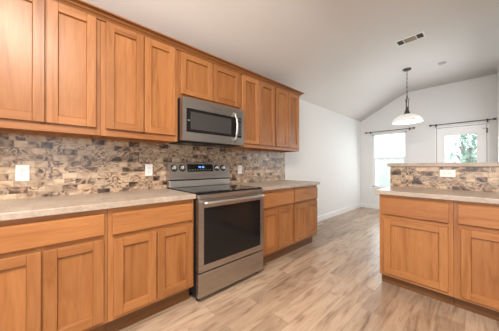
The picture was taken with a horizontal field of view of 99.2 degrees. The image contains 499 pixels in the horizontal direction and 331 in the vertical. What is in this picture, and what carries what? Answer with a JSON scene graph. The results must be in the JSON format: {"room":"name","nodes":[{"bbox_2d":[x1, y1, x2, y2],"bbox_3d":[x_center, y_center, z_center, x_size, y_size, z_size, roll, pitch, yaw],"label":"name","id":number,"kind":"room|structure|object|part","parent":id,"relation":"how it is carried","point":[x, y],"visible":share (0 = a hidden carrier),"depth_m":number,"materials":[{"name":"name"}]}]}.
{"room":"kitchen","nodes":[
{"label":"kitchen","id":0,"kind":"room"},
{"bbox_2d":[10,99,360,216],"bbox_3d":[-0.340,-0.045,2.829,9.588,2.400,0.120,0,0,-43],"label":"wall","id":1,"kind":"structure","parent":0,"point":[329,154],"depth_m":4.68,"materials":[{"name":"white paint"}]},
{"bbox_2d":[0,0,99,138],"bbox_3d":[-1.438,-0.668,1.495,0.598,0.885,0.342,0,0,-43],"label":"upper cabinet","id":2,"kind":"object","parent":1,"relation":"attached to","point":[50,50],"visible":0.98,"depth_m":1.39,"materials":[{"name":"brown wood"}]},
{"bbox_3d":[-1.432,-0.682,1.291,0.164,0.702,0.004,0,0,-43],"label":"panel","id":3,"kind":"part","parent":2,"relation":"part of","materials":[{"name":"brown wood"}]},
{"bbox_3d":[-1.427,-0.682,1.286,0.268,0.806,0.021,0,0,-43],"label":"door","id":4,"kind":"part","parent":2,"relation":"part of","materials":[{"name":"brown wood"}]},
{"bbox_3d":[-1.226,-0.682,1.473,0.263,0.806,0.021,0,0,-43],"label":"door","id":5,"kind":"part","parent":2,"relation":"part of","materials":[{"name":"brown wood"}]},
{"bbox_3d":[-1.231,-0.682,1.478,0.159,0.702,0.004,0,0,-43],"label":"panel","id":6,"kind":"part","parent":2,"relation":"part of","materials":[{"name":"brown wood"}]},
{"bbox_2d":[52,0,303,96],"bbox_3d":[-0.455,-1.115,2.384,3.246,0.058,0.378,0,0,-43],"label":"crown molding","id":7,"kind":"structure","parent":2,"relation":"attached to","point":[99,13],"depth_m":1.87,"materials":[{"name":"brown wood"}]},
{"bbox_2d":[95,20,177,143],"bbox_3d":[-0.998,-0.667,1.903,0.598,0.885,0.342,0,0,-43],"label":"upper cabinet","id":8,"kind":"object","parent":1,"relation":"attached to","point":[139,73],"visible":0.95,"depth_m":1.75,"materials":[{"name":"brown wood"}]},
{"bbox_3d":[-0.989,-0.681,1.693,0.265,0.806,0.021,0,0,-43],"label":"door","id":9,"kind":"part","parent":8,"relation":"part of","materials":[{"name":"brown wood"}]},
{"bbox_3d":[-0.993,-0.681,1.698,0.161,0.702,0.004,0,0,-43],"label":"panel","id":10,"kind":"part","parent":8,"relation":"part of","materials":[{"name":"brown wood"}]},
{"bbox_3d":[-0.788,-0.681,1.879,0.265,0.806,0.021,0,0,-43],"label":"door","id":11,"kind":"part","parent":8,"relation":"part of","materials":[{"name":"brown wood"}]},
{"bbox_3d":[-0.793,-0.681,1.884,0.161,0.702,0.004,0,0,-43],"label":"panel","id":12,"kind":"part","parent":8,"relation":"part of","materials":[{"name":"brown wood"}]},
{"bbox_2d":[0,133,284,199],"bbox_3d":[-0.596,0.016,2.507,3.277,0.476,0.003,0,0,-43],"label":"backsplash","id":13,"kind":"structure","parent":1,"relation":"attached to","point":[59,166],"depth_m":1.85,"materials":[{"name":"stone"}]},
{"bbox_2d":[15,165,29,180],"bbox_3d":[-1.638,0.053,1.532,0.070,0.116,0.009,0,0,-43],"label":"wall outlet","id":14,"kind":"object","parent":13,"relation":"attached to","point":[22,172],"visible":1,"depth_m":1.53,"materials":[{"name":"white plastic"}]},
{"bbox_2d":[19,173,25,177],"bbox_3d":[-1.637,0.073,1.530,0.032,0.033,0.003,0,0,-43],"label":"receptacle","id":15,"kind":"object","parent":14,"relation":"attached to","point":[21,175],"depth_m":1.53,"materials":[{"name":"grey plastic"}]},
{"bbox_2d":[145,164,152,175],"bbox_3d":[-1.005,0.045,2.120,0.070,0.116,0.009,0,0,-43],"label":"wall outlet","id":16,"kind":"object","parent":13,"relation":"attached to","point":[148,167],"visible":1,"depth_m":2.12,"materials":[{"name":"white plastic"}]},
{"bbox_2d":[238,165,241,173],"bbox_3d":[-0.133,0.055,2.928,0.070,0.116,0.009,0,0,-43],"label":"wall outlet","id":17,"kind":"object","parent":13,"relation":"attached to","point":[239,166],"visible":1,"depth_m":2.92,"materials":[{"name":"white plastic"}]},
{"bbox_2d":[177,50,239,109],"bbox_3d":[-0.496,-0.871,2.369,0.768,0.474,0.342,0,0,-43],"label":"upper cabinet","id":18,"kind":"object","parent":1,"relation":"attached to","point":[199,79],"visible":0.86,"depth_m":2.20,"materials":[{"name":"brown wood"}]},
{"bbox_3d":[-0.522,-0.880,2.126,0.352,0.399,0.021,0,0,-43],"label":"door","id":19,"kind":"part","parent":18,"relation":"part of","materials":[{"name":"brown wood"}]},
{"bbox_3d":[-0.526,-0.880,2.131,0.248,0.295,0.004,0,0,-43],"label":"panel","id":20,"kind":"part","parent":18,"relation":"part of","materials":[{"name":"brown wood"}]},
{"bbox_2d":[168,96,243,147],"bbox_3d":[-0.455,-0.427,2.315,0.745,0.411,0.470,0,0,-43],"label":"microwave","id":21,"kind":"object","parent":18,"relation":"attached to","point":[199,123],"visible":1,"depth_m":2.14,"materials":[{"name":"silver metal"}]},
{"bbox_3d":[-0.355,-0.424,2.207,0.668,0.222,0.054,0,0,-43],"label":"glass","id":22,"kind":"part","parent":21,"relation":"part of","materials":[{"name":"black glass"}]},
{"bbox_3d":[-0.148,-0.424,2.326,0.025,0.339,0.069,0,0,-43],"label":"handle","id":23,"kind":"part","parent":21,"relation":"part of","materials":[{"name":"silver metal"}]},
{"bbox_3d":[-0.254,-0.879,2.375,0.361,0.399,0.021,0,0,-43],"label":"door","id":24,"kind":"part","parent":18,"relation":"part of","materials":[{"name":"brown wood"}]},
{"bbox_3d":[-0.258,-0.879,2.380,0.257,0.295,0.004,0,0,-43],"label":"panel","id":25,"kind":"part","parent":18,"relation":"part of","materials":[{"name":"brown wood"}]},
{"bbox_2d":[226,74,274,150],"bbox_3d":[0.017,-0.665,2.844,0.626,0.885,0.342,0,0,-43],"label":"upper cabinet","id":26,"kind":"object","parent":1,"relation":"attached to","point":[257,98],"visible":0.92,"depth_m":2.70,"materials":[{"name":"brown wood"}]},
{"bbox_3d":[0.016,-0.675,2.624,0.285,0.814,0.021,0,0,-43],"label":"door","id":27,"kind":"part","parent":26,"relation":"part of","materials":[{"name":"brown wood"}]},
{"bbox_3d":[0.011,-0.675,2.628,0.181,0.710,0.004,0,0,-43],"label":"panel","id":28,"kind":"part","parent":26,"relation":"part of","materials":[{"name":"brown wood"}]},
{"bbox_3d":[0.234,-0.674,2.827,0.298,0.814,0.021,0,0,-43],"label":"door","id":29,"kind":"part","parent":26,"relation":"part of","materials":[{"name":"brown wood"}]},
{"bbox_3d":[0.230,-0.674,2.831,0.194,0.710,0.004,0,0,-43],"label":"panel","id":30,"kind":"part","parent":26,"relation":"part of","materials":[{"name":"brown wood"}]},
{"bbox_2d":[262,88,298,151],"bbox_3d":[0.464,-0.663,3.258,0.590,0.885,0.342,0,0,-43],"label":"upper cabinet","id":31,"kind":"object","parent":1,"relation":"attached to","point":[286,103],"visible":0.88,"depth_m":3.11,"materials":[{"name":"brown wood"}]},
{"bbox_3d":[0.466,-0.673,3.050,0.170,0.710,0.004,0,0,-43],"label":"panel","id":32,"kind":"part","parent":31,"relation":"part of","materials":[{"name":"brown wood"}]},
{"bbox_3d":[0.471,-0.673,3.046,0.274,0.814,0.021,0,0,-43],"label":"door","id":33,"kind":"part","parent":31,"relation":"part of","materials":[{"name":"brown wood"}]},
{"bbox_3d":[0.559,-0.664,3.156,0.590,0.885,0.019,0,0,-43],"label":"frame","id":34,"kind":"part","parent":31,"relation":"part of","materials":[{"name":"brown wood"}]},
{"bbox_3d":[0.674,-0.673,3.234,0.264,0.814,0.021,0,0,-43],"label":"door","id":35,"kind":"part","parent":31,"relation":"part of","materials":[{"name":"brown wood"}]},
{"bbox_3d":[0.669,-0.673,3.239,0.160,0.710,0.004,0,0,-43],"label":"panel","id":36,"kind":"part","parent":31,"relation":"part of","materials":[{"name":"brown wood"}]},
{"bbox_2d":[317,203,360,221],"bbox_3d":[1.865,1.103,4.777,3.434,0.115,0.014,0,0,-43],"label":"baseboard","id":37,"kind":"structure","parent":1,"relation":"attached to","point":[344,210],"depth_m":4.94,"materials":[{"name":"white"}]},
{"bbox_2d":[83,0,498,121],"bbox_3d":[1.401,-1.568,0.956,9.588,0.765,5.240,0,0,-43],"label":"ceiling","id":38,"kind":"structure","parent":0,"point":[344,57],"depth_m":2.76,"materials":[{"name":"white paint"}]},
{"bbox_2d":[392,68,422,124],"bbox_3d":[2.930,-1.296,3.947,0.464,0.991,0.464,0,0,-43],"label":"pendant lamp","id":39,"kind":"object","parent":38,"relation":"hanging from","point":[406,118],"visible":1,"depth_m":3.92,"materials":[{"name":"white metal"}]},
{"bbox_3d":[2.930,-0.877,3.946,0.464,0.153,0.464,0,0,-43],"label":"lamp shade","id":40,"kind":"part","parent":39,"relation":"part of","materials":[{"name":"white glass"}]},
{"bbox_2d":[394,31,426,46],"bbox_3d":[2.279,-1.790,3.011,0.176,0.008,0.336,0,0,-41],"label":"ceiling vent","id":41,"kind":"object","parent":38,"relation":"in","point":[422,34],"visible":1,"depth_m":3.00,"materials":[{"name":"white metal"}]},
{"bbox_2d":[119,207,498,330],"bbox_3d":[1.401,1.200,0.948,9.588,0.100,5.240,0,0,-43],"label":"floor","id":42,"kind":"structure","parent":0,"point":[332,282],"depth_m":1.81,"materials":[{"name":"brown wood"}]},
{"bbox_2d":[0,209,106,330],"bbox_3d":[-1.346,0.713,1.377,0.618,0.875,0.636,0,0,-43],"label":"base cabinet","id":43,"kind":"object","parent":42,"relation":"on","point":[53,268],"visible":0.95,"depth_m":1.19,"materials":[{"name":"brown wood"}]},
{"bbox_3d":[-1.242,0.728,1.065,0.178,0.415,0.004,0,0,-43],"label":"panel","id":44,"kind":"part","parent":43,"relation":"part of","materials":[{"name":"brown wood"}]},
{"bbox_3d":[-1.238,0.728,1.060,0.282,0.519,0.021,0,0,-43],"label":"door","id":45,"kind":"part","parent":43,"relation":"part of","materials":[{"name":"brown wood"}]},
{"bbox_3d":[-1.133,0.377,1.157,0.566,0.137,0.023,0,0,-43],"label":"drawer","id":46,"kind":"part","parent":43,"relation":"part of","materials":[{"name":"brown wood"}]},
{"bbox_3d":[-1.027,0.728,1.256,0.275,0.519,0.021,0,0,-43],"label":"door","id":47,"kind":"part","parent":43,"relation":"part of","materials":[{"name":"brown wood"}]},
{"bbox_3d":[-1.031,0.728,1.260,0.171,0.415,0.004,0,0,-43],"label":"panel","id":48,"kind":"part","parent":43,"relation":"part of","materials":[{"name":"brown wood"}]},
{"bbox_2d":[0,188,195,220],"bbox_3d":[-1.120,0.256,1.576,1.245,0.038,0.648,0,0,-43],"label":"countertop","id":49,"kind":"structure","parent":43,"relation":"on","point":[10,209],"depth_m":1.40,"materials":[{"name":"stone"}]},
{"bbox_2d":[105,199,192,330],"bbox_3d":[-0.895,0.715,1.795,0.608,0.875,0.636,0,0,-43],"label":"base cabinet","id":50,"kind":"object","parent":42,"relation":"on","point":[150,246],"visible":0.89,"depth_m":1.53,"materials":[{"name":"brown wood"}]},
{"bbox_3d":[-0.788,0.736,1.477,0.268,0.505,0.021,0,0,-43],"label":"door","id":51,"kind":"part","parent":50,"relation":"part of","materials":[{"name":"brown wood"}]},
{"bbox_3d":[-0.793,0.736,1.482,0.164,0.401,0.004,0,0,-43],"label":"panel","id":52,"kind":"part","parent":50,"relation":"part of","materials":[{"name":"brown wood"}]},
{"bbox_3d":[-0.686,0.385,1.571,0.563,0.143,0.023,0,0,-43],"label":"drawer","id":53,"kind":"part","parent":50,"relation":"part of","materials":[{"name":"brown wood"}]},
{"bbox_3d":[-0.581,0.736,1.669,0.282,0.505,0.021,0,0,-43],"label":"door","id":54,"kind":"part","parent":50,"relation":"part of","materials":[{"name":"brown wood"}]},
{"bbox_3d":[-0.585,0.736,1.674,0.178,0.401,0.004,0,0,-43],"label":"panel","id":55,"kind":"part","parent":50,"relation":"part of","materials":[{"name":"brown wood"}]},
{"bbox_2d":[166,162,264,300],"bbox_3d":[-0.339,0.560,2.224,0.777,1.186,0.736,0,0,-43],"label":"electric range","id":56,"kind":"object","parent":42,"relation":"on","point":[227,217],"visible":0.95,"depth_m":2.00,"materials":[{"name":"silver metal"}]},
{"bbox_3d":[-0.563,0.027,2.441,0.330,0.083,0.026,0,0,-43],"label":"display panel","id":57,"kind":"part","parent":56,"relation":"part of","materials":[{"name":"black glass"}]},
{"bbox_2d":[170,184,261,194],"bbox_3d":[-0.339,0.240,2.225,0.767,0.016,0.558,0,0,-43],"label":"glass cooktop","id":58,"kind":"object","parent":56,"relation":"in","point":[198,189],"depth_m":2.14,"materials":[{"name":"black glass"}]},
{"bbox_3d":[-0.148,1.003,2.017,0.771,0.200,0.037,0,0,-43],"label":"storage drawer","id":59,"kind":"part","parent":56,"relation":"part of","materials":[{"name":"silver metal"}]},
{"bbox_3d":[-0.148,0.589,2.018,0.771,0.604,0.039,0,0,-43],"label":"oven door","id":60,"kind":"part","parent":56,"relation":"part of","materials":[{"name":"silver metal"}]},
{"bbox_3d":[-0.147,0.265,2.018,0.775,0.036,0.041,0,0,-43],"label":"trim","id":61,"kind":"part","parent":56,"relation":"part of","materials":[{"name":"silver metal"}]},
{"bbox_3d":[-0.106,0.310,1.964,0.707,0.024,0.038,0,0,-43],"label":"handle","id":62,"kind":"part","parent":56,"relation":"part of","materials":[{"name":"silver metal"}]},
{"bbox_2d":[262,188,293,263],"bbox_3d":[0.136,0.717,2.750,0.614,0.875,0.636,0,0,-43],"label":"base cabinet","id":63,"kind":"object","parent":42,"relation":"on","point":[277,203],"visible":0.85,"depth_m":2.51,"materials":[{"name":"brown wood"}]},
{"bbox_3d":[0.234,0.752,2.433,0.168,0.373,0.004,0,0,-43],"label":"panel","id":64,"kind":"part","parent":63,"relation":"part of","materials":[{"name":"brown wood"}]},
{"bbox_3d":[0.239,0.752,2.428,0.272,0.477,0.021,0,0,-43],"label":"door","id":65,"kind":"part","parent":63,"relation":"part of","materials":[{"name":"brown wood"}]},
{"bbox_2d":[233,180,319,190],"bbox_3d":[0.368,0.260,2.955,1.246,0.038,0.648,0,0,-43],"label":"countertop","id":66,"kind":"structure","parent":63,"relation":"on","point":[277,184],"depth_m":2.84,"materials":[{"name":"stone"}]},
{"bbox_3d":[0.349,0.401,2.530,0.572,0.163,0.023,0,0,-43],"label":"drawer","id":67,"kind":"part","parent":63,"relation":"part of","materials":[{"name":"brown wood"}]},
{"bbox_3d":[0.448,0.753,2.622,0.282,0.477,0.021,0,0,-43],"label":"door","id":68,"kind":"part","parent":63,"relation":"part of","materials":[{"name":"brown wood"}]},
{"bbox_3d":[0.443,0.753,2.627,0.178,0.373,0.004,0,0,-43],"label":"panel","id":69,"kind":"part","parent":63,"relation":"part of","materials":[{"name":"brown wood"}]},
{"bbox_2d":[288,185,317,252],"bbox_3d":[0.581,0.718,3.162,0.596,0.875,0.636,0,0,-43],"label":"base cabinet","id":70,"kind":"object","parent":42,"relation":"on","point":[305,197],"visible":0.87,"depth_m":2.90,"materials":[{"name":"brown wood"}]},
{"bbox_3d":[0.690,0.753,2.846,0.282,0.477,0.021,0,0,-43],"label":"door","id":71,"kind":"part","parent":70,"relation":"part of","materials":[{"name":"brown wood"}]},
{"bbox_3d":[0.685,0.753,2.851,0.178,0.373,0.004,0,0,-43],"label":"panel","id":72,"kind":"part","parent":70,"relation":"part of","materials":[{"name":"brown wood"}]},
{"bbox_3d":[0.774,0.650,2.954,0.596,0.740,0.019,0,0,-43],"label":"frame","id":73,"kind":"part","parent":70,"relation":"part of","materials":[{"name":"brown wood"}]},
{"bbox_3d":[0.790,0.400,2.939,0.550,0.166,0.023,0,0,-43],"label":"drawer","id":74,"kind":"part","parent":70,"relation":"part of","materials":[{"name":"brown wood"}]},
{"bbox_3d":[0.895,0.754,3.037,0.262,0.477,0.021,0,0,-43],"label":"door","id":75,"kind":"part","parent":70,"relation":"part of","materials":[{"name":"brown wood"}]},
{"bbox_3d":[0.891,0.754,3.041,0.158,0.373,0.004,0,0,-43],"label":"panel","id":76,"kind":"part","parent":70,"relation":"part of","materials":[{"name":"brown wood"}]},
{"bbox_2d":[380,194,453,305],"bbox_3d":[1.638,0.715,2.060,0.554,0.875,0.523,0,0,-43],"label":"base cabinet","id":77,"kind":"object","parent":42,"relation":"on","point":[417,234],"visible":0.87,"depth_m":1.85,"materials":[{"name":"brown wood"}]},
{"bbox_3d":[1.453,0.761,1.880,0.004,0.418,0.349,0,0,-43],"label":"panel","id":78,"kind":"part","parent":77,"relation":"part of","materials":[{"name":"brown wood"}]},
{"bbox_3d":[1.446,0.386,1.878,0.023,0.168,0.465,0,0,-43],"label":"drawer","id":79,"kind":"part","parent":77,"relation":"part of","materials":[{"name":"brown wood"}]},
{"bbox_3d":[1.448,0.761,1.876,0.021,0.522,0.453,0,0,-43],"label":"door","id":80,"kind":"part","parent":77,"relation":"part of","materials":[{"name":"brown wood"}]},
{"bbox_2d":[375,186,498,203],"bbox_3d":[1.809,0.257,1.867,0.574,0.038,1.099,0,0,-43],"label":"countertop","id":81,"kind":"structure","parent":77,"relation":"on","point":[444,194],"depth_m":1.80,"materials":[{"name":"stone"}]},
{"bbox_2d":[454,201,498,320],"bbox_3d":[1.997,0.714,1.673,0.554,0.875,0.528,0,0,-43],"label":"base cabinet","id":82,"kind":"object","parent":42,"relation":"on","point":[476,225],"visible":0.89,"depth_m":1.60,"materials":[{"name":"brown wood"}]},
{"bbox_3d":[1.800,0.380,1.495,0.023,0.162,0.469,0,0,-43],"label":"drawer","id":83,"kind":"part","parent":82,"relation":"part of","materials":[{"name":"brown wood"}]},
{"bbox_3d":[1.806,0.759,1.490,0.021,0.535,0.456,0,0,-43],"label":"door","id":84,"kind":"part","parent":82,"relation":"part of","materials":[{"name":"brown wood"}]},
{"bbox_3d":[1.810,0.759,1.494,0.004,0.431,0.352,0,0,-43],"label":"panel","id":85,"kind":"part","parent":82,"relation":"part of","materials":[{"name":"brown wood"}]},
{"bbox_2d":[361,74,496,204],"bbox_3d":[4.873,-0.321,4.170,0.120,2.960,5.000,0,0,-43],"label":"wall","id":86,"kind":"structure","parent":0,"point":[474,99],"depth_m":4.88,"materials":[{"name":"white paint"}]},
{"bbox_2d":[361,203,379,208],"bbox_3d":[3.634,1.105,5.404,0.014,0.115,1.500,0,0,-43],"label":"baseboard","id":87,"kind":"structure","parent":86,"relation":"attached to","point":[373,206],"depth_m":5.77,"materials":[{"name":"white"}]},
{"bbox_2d":[370,131,406,189],"bbox_3d":[3.607,-0.093,5.495,0.135,1.510,0.865,0,0,-43],"label":"window","id":88,"kind":"structure","parent":86,"relation":"in","point":[375,187],"depth_m":5.67,"materials":[{"name":"white"}]},
{"bbox_3d":[3.626,0.170,5.511,0.035,0.745,0.695,0,0,-43],"label":"sash","id":89,"kind":"part","parent":88,"relation":"part of","materials":[{"name":"white plastic"}]},
{"bbox_2d":[365,127,414,133],"bbox_3d":[3.559,-0.887,5.432,0.094,0.065,1.101,0,0,-43],"label":"curtain rod","id":90,"kind":"object","parent":86,"relation":"attached to","point":[413,127],"visible":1,"depth_m":5.38,"materials":[{"name":"brown metal"}]},
{"bbox_2d":[435,122,488,162],"bbox_3d":[4.517,0.143,4.545,0.121,2.010,0.815,0,0,-43],"label":"door","id":91,"kind":"structure","parent":86,"relation":"in","point":[481,129],"depth_m":4.44,"materials":[{"name":"white"}]},
{"bbox_2d":[429,118,496,126],"bbox_3d":[4.444,-0.900,4.477,0.094,0.065,1.006,0,0,-43],"label":"curtain rod","id":92,"kind":"object","parent":86,"relation":"attached to","point":[435,125],"visible":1,"depth_m":4.42,"materials":[{"name":"brown metal"}]},
{"bbox_2d":[497,67,498,161],"bbox_3d":[3.970,-0.321,3.256,2.448,2.955,0.120,0,0,-43],"label":"wall","id":93,"kind":"structure","parent":0,"point":[498,67],"depth_m":3.91,"materials":[{"name":"white paint"}]},
{"bbox_3d":[2.070,0.582,2.114,0.118,1.142,1.107,0,0,-43],"label":"wall","id":94,"kind":"structure","parent":0,"visible":0},
{"bbox_2d":[387,162,498,166],"bbox_3d":[2.149,-0.008,2.182,0.382,0.038,1.168,0,0,-43],"label":"bar","id":95,"kind":"object","parent":94,"relation":"on","point":[480,164],"visible":1,"depth_m":2.11,"materials":[{"name":"stone"}]},
{"bbox_2d":[390,167,498,192],"bbox_3d":[2.022,0.144,2.071,0.010,0.266,1.107,0,0,-43],"label":"backsplash","id":96,"kind":"structure","parent":94,"relation":"attached to","point":[483,179],"depth_m":2.11,"materials":[{"name":"stone"}]},
{"bbox_2d":[440,170,455,176],"bbox_3d":[1.971,0.078,2.112,0.009,0.072,0.116,0,0,-43],"label":"wall outlet","id":97,"kind":"object","parent":96,"relation":"attached to","point":[443,173],"visible":1,"depth_m":2.11,"materials":[{"name":"white plastic"}]},
{"label":"outside","id":98,"kind":"structure","parent":0,"visible":0},
{"bbox_3d":[13.804,1.297,14.487,20.052,0.100,30.000,0,0,-43],"label":"lawn","id":99,"kind":"structure","parent":98,"visible":0},
{"bbox_2d":[379,154,476,185],"bbox_3d":[9.498,0.340,11.862,0.060,1.800,24.000,0,0,-43],"label":"wooden fence","id":100,"kind":"object","parent":99,"relation":"on","point":[386,170],"visible":0.05,"depth_m":12.93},
{"bbox_2d":[449,134,476,162],"bbox_3d":[8.089,-0.068,7.745,1.166,2.592,1.223,0,0,-43],"label":"tree","id":101,"kind":"object","parent":99,"relation":"on","point":[467,155],"visible":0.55,"depth_m":7.72,"materials":[{"name":"green plant"}]},
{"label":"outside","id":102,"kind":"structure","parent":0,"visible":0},
{"bbox_3d":[5.513,1.259,6.123,3.480,0.130,9.000,0,0,-43],"label":"patio slab","id":103,"kind":"object","parent":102,"visible":0},
{"bbox_2d":[375,135,378,185],"bbox_3d":[4.792,-0.051,7.994,0.180,2.500,0.180,0,0,-43],"label":"porch post","id":104,"kind":"object","parent":103,"relation":"on","point":[376,137],"visible":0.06,"depth_m":7.95,"materials":[{"name":"white wood"}]}
]}

